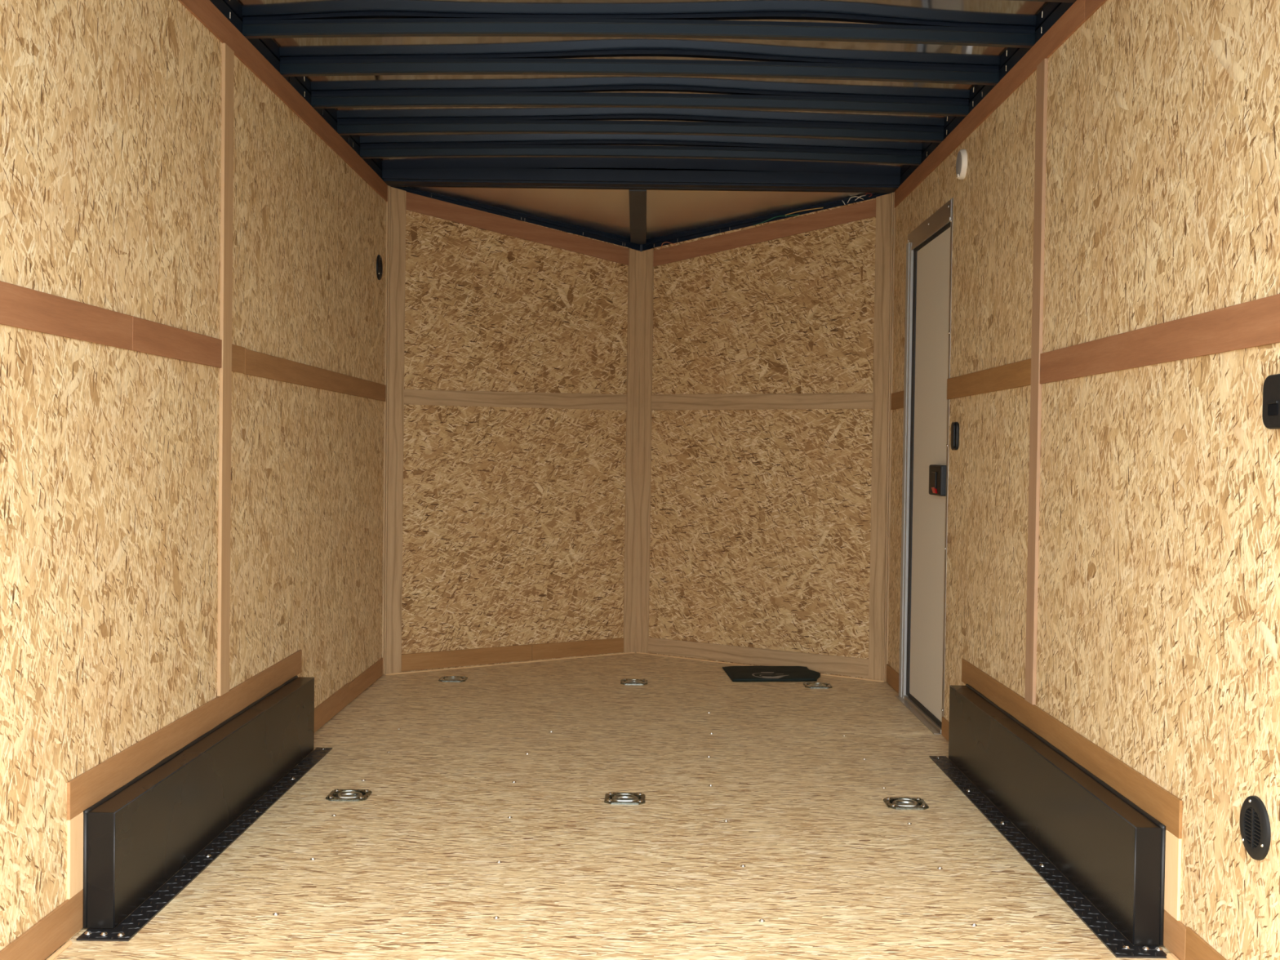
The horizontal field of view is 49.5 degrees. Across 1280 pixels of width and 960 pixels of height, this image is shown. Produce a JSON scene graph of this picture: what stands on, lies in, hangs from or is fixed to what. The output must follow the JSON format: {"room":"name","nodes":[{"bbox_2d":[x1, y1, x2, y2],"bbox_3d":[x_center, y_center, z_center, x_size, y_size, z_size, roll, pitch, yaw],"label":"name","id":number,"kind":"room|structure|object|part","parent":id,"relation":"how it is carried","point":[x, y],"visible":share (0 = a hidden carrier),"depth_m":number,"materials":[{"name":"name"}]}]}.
{"room":"cargo space","nodes":[
{"label":"cargo space","id":0,"kind":"room"},
{"bbox_2d":[0,0,386,959],"bbox_3d":[-1.064,-0.139,3.404,0.030,2.022,4.562,1,1,0],"label":"wall","id":1,"kind":"structure","parent":0,"point":[110,110],"depth_m":2.98,"materials":[{"name":"beige wood"}]},
{"bbox_2d":[0,888,83,959],"bbox_3d":[-1.065,0.829,1.897,0.006,0.074,1.512,1,1,0],"label":"baseboard","id":2,"kind":"structure","parent":1,"relation":"attached to","point":[42,939],"depth_m":2.49,"materials":[{"name":"brown wood"}]},
{"bbox_2d":[46,940,72,959],"bbox_3d":[-1.058,0.871,1.857,0.009,0.009,1.430,1,1,0],"label":"trim","id":3,"kind":"structure","parent":1,"relation":"attached to","point":[68,943],"depth_m":2.52,"materials":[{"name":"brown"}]},
{"bbox_2d":[0,280,132,350],"bbox_3d":[-1.049,-0.285,1.987,0.006,0.070,1.735,1,1,0],"label":"trim","id":4,"kind":"structure","parent":1,"relation":"attached to","point":[20,307],"depth_m":2.51,"materials":[{"name":"red wood"}]},
{"bbox_2d":[66,811,83,899],"bbox_3d":[-1.060,0.704,2.617,0.006,0.148,0.083,1,1,0],"label":"trim","id":5,"kind":"structure","parent":1,"relation":"attached to","point":[75,825],"depth_m":2.60,"materials":[{"name":"brown wood"}]},
{"bbox_2d":[132,315,222,368],"bbox_3d":[-1.044,-0.308,3.155,0.006,0.070,0.599,1,1,0],"label":"trim","id":6,"kind":"structure","parent":1,"relation":"attached to","point":[150,337],"depth_m":3.11,"materials":[{"name":"red wood"}]},
{"bbox_2d":[66,649,302,820],"bbox_3d":[-1.055,0.578,3.439,0.006,0.071,1.734,1,1,0],"label":"trim","id":7,"kind":"structure","parent":1,"relation":"attached to","point":[91,786],"depth_m":3.10,"materials":[{"name":"brown wood"}]},
{"bbox_2d":[217,43,234,696],"bbox_3d":[-1.042,-0.272,3.493,0.009,1.624,0.074,1,1,0],"label":"trim","id":8,"kind":"structure","parent":1,"relation":"attached to","point":[228,54],"depth_m":3.48,"materials":[{"name":"brown wood"}]},
{"bbox_2d":[231,344,244,373],"bbox_3d":[-1.043,-0.314,3.592,0.006,0.068,0.126,1,1,0],"label":"trim","id":9,"kind":"structure","parent":1,"relation":"attached to","point":[237,352],"depth_m":3.59,"materials":[{"name":"brown wood"}]},
{"bbox_2d":[177,0,387,201],"bbox_3d":[-1.029,-1.133,4.265,0.006,0.068,2.700,1,1,0],"label":"trim","id":10,"kind":"structure","parent":1,"relation":"attached to","point":[204,11],"depth_m":3.94,"materials":[{"name":"red wood"}]},
{"bbox_2d":[209,0,382,179],"bbox_3d":[-1.051,-1.169,3.371,0.038,0.040,4.537,1,1,0],"label":"roof rail","id":11,"kind":"object","parent":1,"relation":"on","point":[220,5],"visible":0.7,"depth_m":4.08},
{"bbox_2d":[243,348,386,401],"bbox_3d":[-1.038,-0.332,4.645,0.006,0.066,1.976,1,1,0],"label":"trim","id":12,"kind":"structure","parent":1,"relation":"attached to","point":[256,363],"depth_m":4.33,"materials":[{"name":"brown wood"}]},
{"bbox_2d":[314,657,382,732],"bbox_3d":[-1.052,0.771,4.888,0.006,0.076,1.534,1,1,0],"label":"baseboard","id":13,"kind":"structure","parent":1,"relation":"attached to","point":[336,702],"depth_m":4.95,"materials":[{"name":"brown wood"}]},
{"bbox_2d":[376,254,382,279],"bbox_3d":[-1.026,-0.839,5.479,0.010,0.099,0.099,1,1,0],"label":"air vent","id":14,"kind":"object","parent":1,"relation":"in","point":[379,260],"visible":1,"depth_m":5.46,"materials":[{"name":"black plastic"}]},
{"bbox_2d":[383,208,639,675],"bbox_3d":[-0.531,-0.182,6.041,1.264,2.018,0.030,0,1,-35],"label":"wall","id":15,"kind":"structure","parent":0,"point":[513,517],"depth_m":6.00,"materials":[{"name":"beige wood"}]},
{"bbox_2d":[382,185,405,675],"bbox_3d":[-1.011,-0.200,5.676,0.024,1.988,0.097,2,2,43],"label":"trim","id":16,"kind":"structure","parent":15,"relation":"attached to","point":[395,250],"depth_m":5.68,"materials":[{"name":"brown wood"}]},
{"bbox_2d":[385,652,635,675],"bbox_3d":[-0.533,0.795,6.038,1.247,0.007,0.007,0,1,-36],"label":"trim","id":17,"kind":"structure","parent":15,"relation":"attached to","point":[627,652],"depth_m":6.00,"materials":[{"name":"brown wood"}]},
{"bbox_2d":[393,186,631,247],"bbox_3d":[-0.526,-1.138,6.006,1.172,0.159,0.028,0,1,-35],"label":"rail","id":18,"kind":"object","parent":15,"relation":"attached to","point":[623,241],"visible":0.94,"depth_m":6.05,"materials":[{"name":"black"}]},
{"bbox_2d":[401,637,623,671],"bbox_3d":[-0.531,0.754,6.047,1.113,0.071,0.006,0,1,-35],"label":"baseboard","id":19,"kind":"structure","parent":15,"relation":"attached to","point":[475,656],"depth_m":6.01,"materials":[{"name":"brown wood"}]},
{"bbox_2d":[404,389,626,410],"bbox_3d":[-0.516,-0.350,6.025,1.113,0.080,0.006,0,1,-35],"label":"trim","id":20,"kind":"structure","parent":15,"relation":"attached to","point":[411,397],"depth_m":6.01,"materials":[{"name":"brown wood"}]},
{"bbox_2d":[405,191,628,265],"bbox_3d":[-0.506,-1.080,6.011,1.113,0.203,0.006,0,1,-35],"label":"trim","id":21,"kind":"structure","parent":15,"relation":"attached to","point":[417,203],"depth_m":5.99,"materials":[{"name":"red wood"}]},
{"bbox_2d":[622,248,653,653],"bbox_3d":[-0.007,-0.131,6.370,0.117,1.850,0.049,1,1,0],"label":"trim","id":22,"kind":"structure","parent":15,"relation":"attached to","point":[641,268],"depth_m":6.36,"materials":[{"name":"brown wood"}]},
{"bbox_2d":[382,168,900,192],"bbox_3d":[0.004,-1.193,5.605,2.180,0.112,0.190,1,1,0],"label":"ceiling beam","id":23,"kind":"structure","parent":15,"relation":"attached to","point":[511,178],"depth_m":5.51,"materials":[{"name":"black metal"}]},
{"bbox_2d":[627,192,891,251],"bbox_3d":[0.005,-1.126,6.051,2.120,0.260,0.748,1,1,0],"label":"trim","id":24,"kind":"structure","parent":15,"relation":"attached to","point":[640,247],"depth_m":6.36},
{"bbox_2d":[45,652,1170,959],"bbox_3d":[-0.031,0.864,3.776,2.060,0.030,5.276,1,1,0],"label":"floor","id":25,"kind":"structure","parent":0,"point":[410,870],"depth_m":3.31,"materials":[{"name":"beige wood"}]},
{"bbox_2d":[76,675,332,941],"bbox_3d":[-1.003,0.726,3.427,0.109,0.232,1.687,1,1,0],"label":"wheel well","id":26,"kind":"object","parent":25,"relation":"on","point":[140,835],"visible":1,"depth_m":3.06,"materials":[{"name":"black paint"}]},
{"bbox_2d":[325,788,372,801],"bbox_3d":[-0.774,0.843,3.692,0.108,0.024,0.108,1,1,0],"label":"ring","id":27,"kind":"object","parent":25,"relation":"on","point":[348,795],"visible":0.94,"depth_m":3.68,"materials":[{"name":"metal"}]},
{"bbox_2d":[438,675,467,681],"bbox_3d":[-0.752,0.806,5.589,0.108,0.024,0.108,1,1,0],"label":"ring","id":28,"kind":"object","parent":25,"relation":"on","point":[445,678],"visible":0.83,"depth_m":5.58,"materials":[{"name":"silver metal"}]},
{"bbox_2d":[604,791,645,804],"bbox_3d":[-0.040,0.853,3.697,0.108,0.024,0.108,1,1,0],"label":"ring","id":29,"kind":"object","parent":25,"relation":"on","point":[622,798],"visible":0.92,"depth_m":3.69,"materials":[{"name":"silver metal"}]},
{"bbox_2d":[620,678,647,684],"bbox_3d":[-0.024,0.816,5.577,0.108,0.024,0.108,1,1,0],"label":"ring","id":30,"kind":"object","parent":25,"relation":"on","point":[625,682],"visible":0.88,"depth_m":5.56,"materials":[{"name":"silver metal"}]},
{"bbox_2d":[722,666,820,681],"bbox_3d":[0.550,0.801,5.805,0.391,0.030,0.368,1,1,0],"label":"floor mat","id":31,"kind":"object","parent":25,"relation":"on","point":[736,673],"visible":1,"depth_m":5.73,"materials":[{"name":"black rubber"}]},
{"bbox_2d":[803,681,832,688],"bbox_3d":[0.710,0.826,5.552,0.108,0.024,0.108,1,1,0],"label":"ring","id":32,"kind":"object","parent":25,"relation":"on","point":[809,685],"visible":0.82,"depth_m":5.54,"materials":[{"name":"silver metal"}]},
{"bbox_2d":[883,796,928,809],"bbox_3d":[0.705,0.863,3.684,0.108,0.024,0.108,1,1,0],"label":"ring","id":33,"kind":"object","parent":25,"relation":"on","point":[897,803],"visible":0.94,"depth_m":3.67,"materials":[{"name":"silver metal"}]},
{"bbox_2d":[928,684,1167,958],"bbox_3d":[0.942,0.752,3.418,0.108,0.234,1.700,1,1,0],"label":"wheel well","id":34,"kind":"object","parent":25,"relation":"on","point":[1066,817],"visible":1,"depth_m":3.05,"materials":[{"name":"black paint"}]},
{"bbox_2d":[408,186,875,239],"bbox_3d":[0.005,-1.145,6.028,2.161,0.114,0.773,1,1,0],"label":"ceiling","id":35,"kind":"structure","parent":0,"point":[607,211],"depth_m":5.87,"materials":[{"name":"brown wood"}]},
{"bbox_2d":[628,189,646,244],"bbox_3d":[-0.008,-1.129,6.003,0.072,0.116,0.714,1,1,0],"label":"plate","id":36,"kind":"object","parent":35,"relation":"attached to","point":[637,198],"visible":1,"depth_m":5.96,"materials":[{"name":"black metal"}]},
{"bbox_2d":[222,0,1062,177],"bbox_3d":[-0.005,-1.188,3.373,2.120,0.025,4.552,1,1,0],"label":"ceiling","id":37,"kind":"structure","parent":0,"point":[988,14],"depth_m":3.97,"materials":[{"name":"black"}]},
{"bbox_2d":[242,17,1035,48],"bbox_3d":[-0.004,-1.169,3.618,2.058,0.057,0.031,1,1,0],"label":"bow","id":38,"kind":"object","parent":37,"relation":"attached to","point":[406,27],"visible":1,"depth_m":3.60,"materials":[{"name":"black metal"}]},
{"bbox_2d":[280,57,999,85],"bbox_3d":[-0.002,-1.176,3.986,2.058,0.057,0.031,1,1,0],"label":"bow","id":39,"kind":"object","parent":37,"relation":"attached to","point":[470,66],"visible":1,"depth_m":3.97,"materials":[{"name":"black metal"}]},
{"bbox_2d":[311,92,968,116],"bbox_3d":[-0.001,-1.184,4.358,2.058,0.057,0.031,1,1,0],"label":"bow","id":40,"kind":"object","parent":37,"relation":"attached to","point":[405,100],"visible":1,"depth_m":4.34,"materials":[{"name":"black metal"}]},
{"bbox_2d":[337,120,943,142],"bbox_3d":[0.001,-1.191,4.724,2.058,0.057,0.031,1,1,0],"label":"bow","id":41,"kind":"object","parent":37,"relation":"attached to","point":[449,126],"visible":1,"depth_m":4.71,"materials":[{"name":"black metal"}]},
{"bbox_2d":[360,144,921,165],"bbox_3d":[0.002,-1.198,5.102,2.058,0.057,0.031,1,1,0],"label":"bow","id":42,"kind":"object","parent":37,"relation":"attached to","point":[480,150],"visible":1,"depth_m":5.09,"materials":[{"name":"black metal"}]},
{"bbox_2d":[1011,0,1076,3],"bbox_3d":[-0.005,-1.162,3.252,2.058,0.057,0.031,1,1,0],"label":"bow","id":43,"kind":"object","parent":37,"relation":"attached to","point":[1052,1],"visible":1,"depth_m":3.26,"materials":[{"name":"black metal"}]},
{"bbox_2d":[635,198,875,679],"bbox_3d":[0.516,-0.168,6.037,1.264,2.018,0.030,2,1,36],"label":"wall","id":44,"kind":"structure","parent":0,"point":[761,519],"depth_m":6.00,"materials":[{"name":"beige wood"}]},
{"bbox_2d":[648,637,868,678],"bbox_3d":[0.490,0.764,6.043,1.112,0.078,0.006,2,1,36],"label":"baseboard","id":45,"kind":"structure","parent":44,"relation":"attached to","point":[833,664],"depth_m":6.01,"materials":[{"name":"brown wood"}]},
{"bbox_2d":[636,652,884,682],"bbox_3d":[0.491,0.809,6.034,1.247,0.007,0.007,2,1,36],"label":"trim","id":46,"kind":"structure","parent":44,"relation":"attached to","point":[637,652],"depth_m":6.10,"materials":[{"name":"brown wood"}]},
{"bbox_2d":[651,393,872,409],"bbox_3d":[0.505,-0.342,6.021,1.112,0.074,0.006,2,1,36],"label":"trim","id":47,"kind":"structure","parent":44,"relation":"attached to","point":[742,401],"depth_m":5.99,"materials":[{"name":"brown wood"}]},
{"bbox_2d":[653,199,875,266],"bbox_3d":[0.515,-1.060,6.007,1.112,0.200,0.006,2,1,36],"label":"trim","id":48,"kind":"structure","parent":44,"relation":"attached to","point":[865,210],"depth_m":5.98,"materials":[{"name":"red wood"}]},
{"bbox_2d":[645,192,889,248],"bbox_3d":[0.522,-1.122,6.011,1.205,0.162,0.028,2,1,36],"label":"rail","id":49,"kind":"object","parent":44,"relation":"attached to","point":[695,233],"visible":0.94,"depth_m":6.05,"materials":[{"name":"black"}]},
{"bbox_2d":[753,214,799,225],"bbox_3d":[0.581,-1.112,5.940,0.225,0.031,0.004,2,1,36],"label":"loose wire","id":50,"kind":"object","parent":49,"relation":"attached to","point":[790,215],"visible":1,"depth_m":5.94,"materials":[{"name":"black"}]},
{"bbox_2d":[785,207,823,215],"bbox_3d":[0.692,-1.133,5.860,0.182,0.017,0.003,2,1,36],"label":"loose wire","id":51,"kind":"object","parent":49,"relation":"attached to","point":[820,207],"visible":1,"depth_m":5.86,"materials":[{"name":"brown"}]},
{"bbox_2d":[868,191,895,682],"bbox_3d":[0.993,-0.173,5.669,0.024,1.988,0.097,0,2,-42],"label":"trim","id":52,"kind":"structure","parent":44,"relation":"attached to","point":[885,240],"depth_m":5.67,"materials":[{"name":"brown wood"}]},
{"bbox_2d":[888,0,1279,959],"bbox_3d":[1.026,-0.111,3.395,0.030,2.022,4.562,1,1,0],"label":"wall","id":53,"kind":"structure","parent":0,"point":[1158,632],"depth_m":2.81,"materials":[{"name":"beige wood"}]},
{"bbox_2d":[886,663,898,693],"bbox_3d":[1.004,0.787,5.505,0.006,0.074,0.286,1,1,0],"label":"baseboard","id":54,"kind":"structure","parent":53,"relation":"attached to","point":[892,676],"depth_m":5.50,"materials":[{"name":"brown wood"}]},
{"bbox_2d":[890,391,903,409],"bbox_3d":[1.019,-0.314,5.481,0.006,0.066,0.291,1,1,0],"label":"trim","id":55,"kind":"structure","parent":53,"relation":"attached to","point":[897,398],"depth_m":5.48,"materials":[{"name":"brown wood"}]},
{"bbox_2d":[894,197,953,734],"bbox_3d":[1.018,-0.048,4.954,0.056,1.774,0.773,1,1,0],"label":"door","id":56,"kind":"structure","parent":53,"relation":"in","point":[929,246],"depth_m":4.96,"materials":[{"name":"beige metal"}]},
{"bbox_3d":[1.002,0.831,4.978,0.046,0.016,0.730,1,1,0],"label":"sill plate","id":57,"kind":"part","parent":56,"relation":"part of","materials":[{"name":"metal"}]},
{"bbox_3d":[1.034,-0.021,4.909,0.020,1.658,0.602,1,1,0],"label":"panel","id":58,"kind":"part","parent":56,"relation":"part of","materials":[{"name":"white metal"}]},
{"bbox_3d":[1.026,-0.903,4.947,0.003,0.060,0.755,1,1,0],"label":"header plate","id":59,"kind":"part","parent":56,"relation":"part of","materials":[{"name":"wood"}]},
{"bbox_2d":[941,716,949,741],"bbox_3d":[0.999,0.817,4.353,0.006,0.060,0.480,1,1,0],"label":"baseboard","id":60,"kind":"structure","parent":53,"relation":"attached to","point":[945,723],"depth_m":4.54,"materials":[{"name":"brown wood"}]},
{"bbox_2d":[951,422,959,449],"bbox_3d":[1.007,-0.141,4.456,0.016,0.090,0.080,1,1,0],"label":"plate","id":61,"kind":"object","parent":53,"relation":"attached to","point":[955,425],"visible":1,"depth_m":4.43,"materials":[{"name":"black plastic"}]},
{"bbox_2d":[955,149,967,179],"bbox_3d":[1.016,-1.000,4.402,0.022,0.095,0.095,1,1,0],"label":"dome light","id":62,"kind":"object","parent":53,"relation":"attached to","point":[962,157],"visible":1,"depth_m":4.37,"materials":[{"name":"beige plastic"}]},
{"bbox_2d":[899,2,1073,186],"bbox_3d":[1.040,-1.141,3.363,0.038,0.040,4.537,1,1,0],"label":"roof rail","id":63,"kind":"object","parent":53,"relation":"on","point":[1063,7],"visible":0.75,"depth_m":3.93,"materials":[{"name":"black"}]},
{"bbox_2d":[946,358,1031,399],"bbox_3d":[1.013,-0.289,4.076,0.006,0.068,1.010,1,1,0],"label":"trim","id":64,"kind":"structure","parent":53,"relation":"attached to","point":[1018,374],"depth_m":3.99,"materials":[{"name":"brown wood"}]},
{"bbox_2d":[893,0,1086,207],"bbox_3d":[1.025,-1.109,4.394,0.006,0.066,2.434,1,1,0],"label":"trim","id":65,"kind":"structure","parent":53,"relation":"attached to","point":[1073,17],"depth_m":3.92,"materials":[{"name":"red wood"}]},
{"bbox_2d":[1024,58,1048,704],"bbox_3d":[1.009,-0.245,3.536,0.009,1.628,0.071,1,1,0],"label":"trim","id":66,"kind":"structure","parent":53,"relation":"attached to","point":[1042,68],"depth_m":3.52,"materials":[{"name":"brown wood"}]},
{"bbox_2d":[961,658,1182,839],"bbox_3d":[0.999,0.608,3.434,0.006,0.071,1.760,1,1,0],"label":"trim","id":67,"kind":"structure","parent":53,"relation":"attached to","point":[1148,796],"depth_m":3.09,"materials":[{"name":"brown wood"}]},
{"bbox_2d":[1084,0,1106,19],"bbox_3d":[1.016,-1.065,2.135,0.006,0.066,2.080,1,1,0],"label":"trim","id":68,"kind":"structure","parent":53,"relation":"attached to","point":[1091,6],"depth_m":3.13,"materials":[{"name":"red wood"}]},
{"bbox_2d":[1040,293,1279,383],"bbox_3d":[1.006,-0.257,2.306,0.006,0.076,2.389,1,1,0],"label":"trim","id":69,"kind":"structure","parent":53,"relation":"attached to","point":[1256,322],"depth_m":2.62,"materials":[{"name":"red wood"}]},
{"bbox_2d":[1164,829,1182,920],"bbox_3d":[0.994,0.736,2.604,0.006,0.152,0.094,1,1,0],"label":"trim","id":70,"kind":"structure","parent":53,"relation":"attached to","point":[1173,844],"depth_m":2.58,"materials":[{"name":"brown wood"}]},
{"bbox_2d":[1166,952,1179,959],"bbox_3d":[0.979,0.897,1.854,0.015,0.014,1.440,1,1,0],"label":"trim","id":71,"kind":"structure","parent":53,"relation":"attached to","point":[1170,956],"depth_m":2.56,"materials":[{"name":"brown wood"}]},
{"bbox_2d":[1163,909,1226,959],"bbox_3d":[0.989,0.858,1.889,0.006,0.072,1.512,1,1,0],"label":"baseboard","id":72,"kind":"structure","parent":53,"relation":"attached to","point":[1175,931],"depth_m":2.52,"materials":[{"name":"brown wood"}]},
{"bbox_2d":[1240,795,1271,860],"bbox_3d":[0.992,0.562,2.246,0.010,0.102,0.102,1,1,0],"label":"air vent","id":73,"kind":"object","parent":53,"relation":"in","point":[1255,824],"visible":1,"depth_m":2.24,"materials":[{"name":"black plastic"}]},
{"bbox_2d":[1262,373,1279,429],"bbox_3d":[0.999,-0.123,2.159,0.014,0.086,0.132,1,1,0],"label":"cover","id":74,"kind":"object","parent":53,"relation":"attached to","point":[1271,387],"visible":1,"depth_m":2.19,"materials":[{"name":"black plastic"}]},
{"bbox_3d":[0.994,-0.122,2.182,0.004,0.004,0.034,1,1,0],"label":"lever","id":75,"kind":"part","parent":74,"relation":"part of","materials":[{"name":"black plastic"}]}
]}

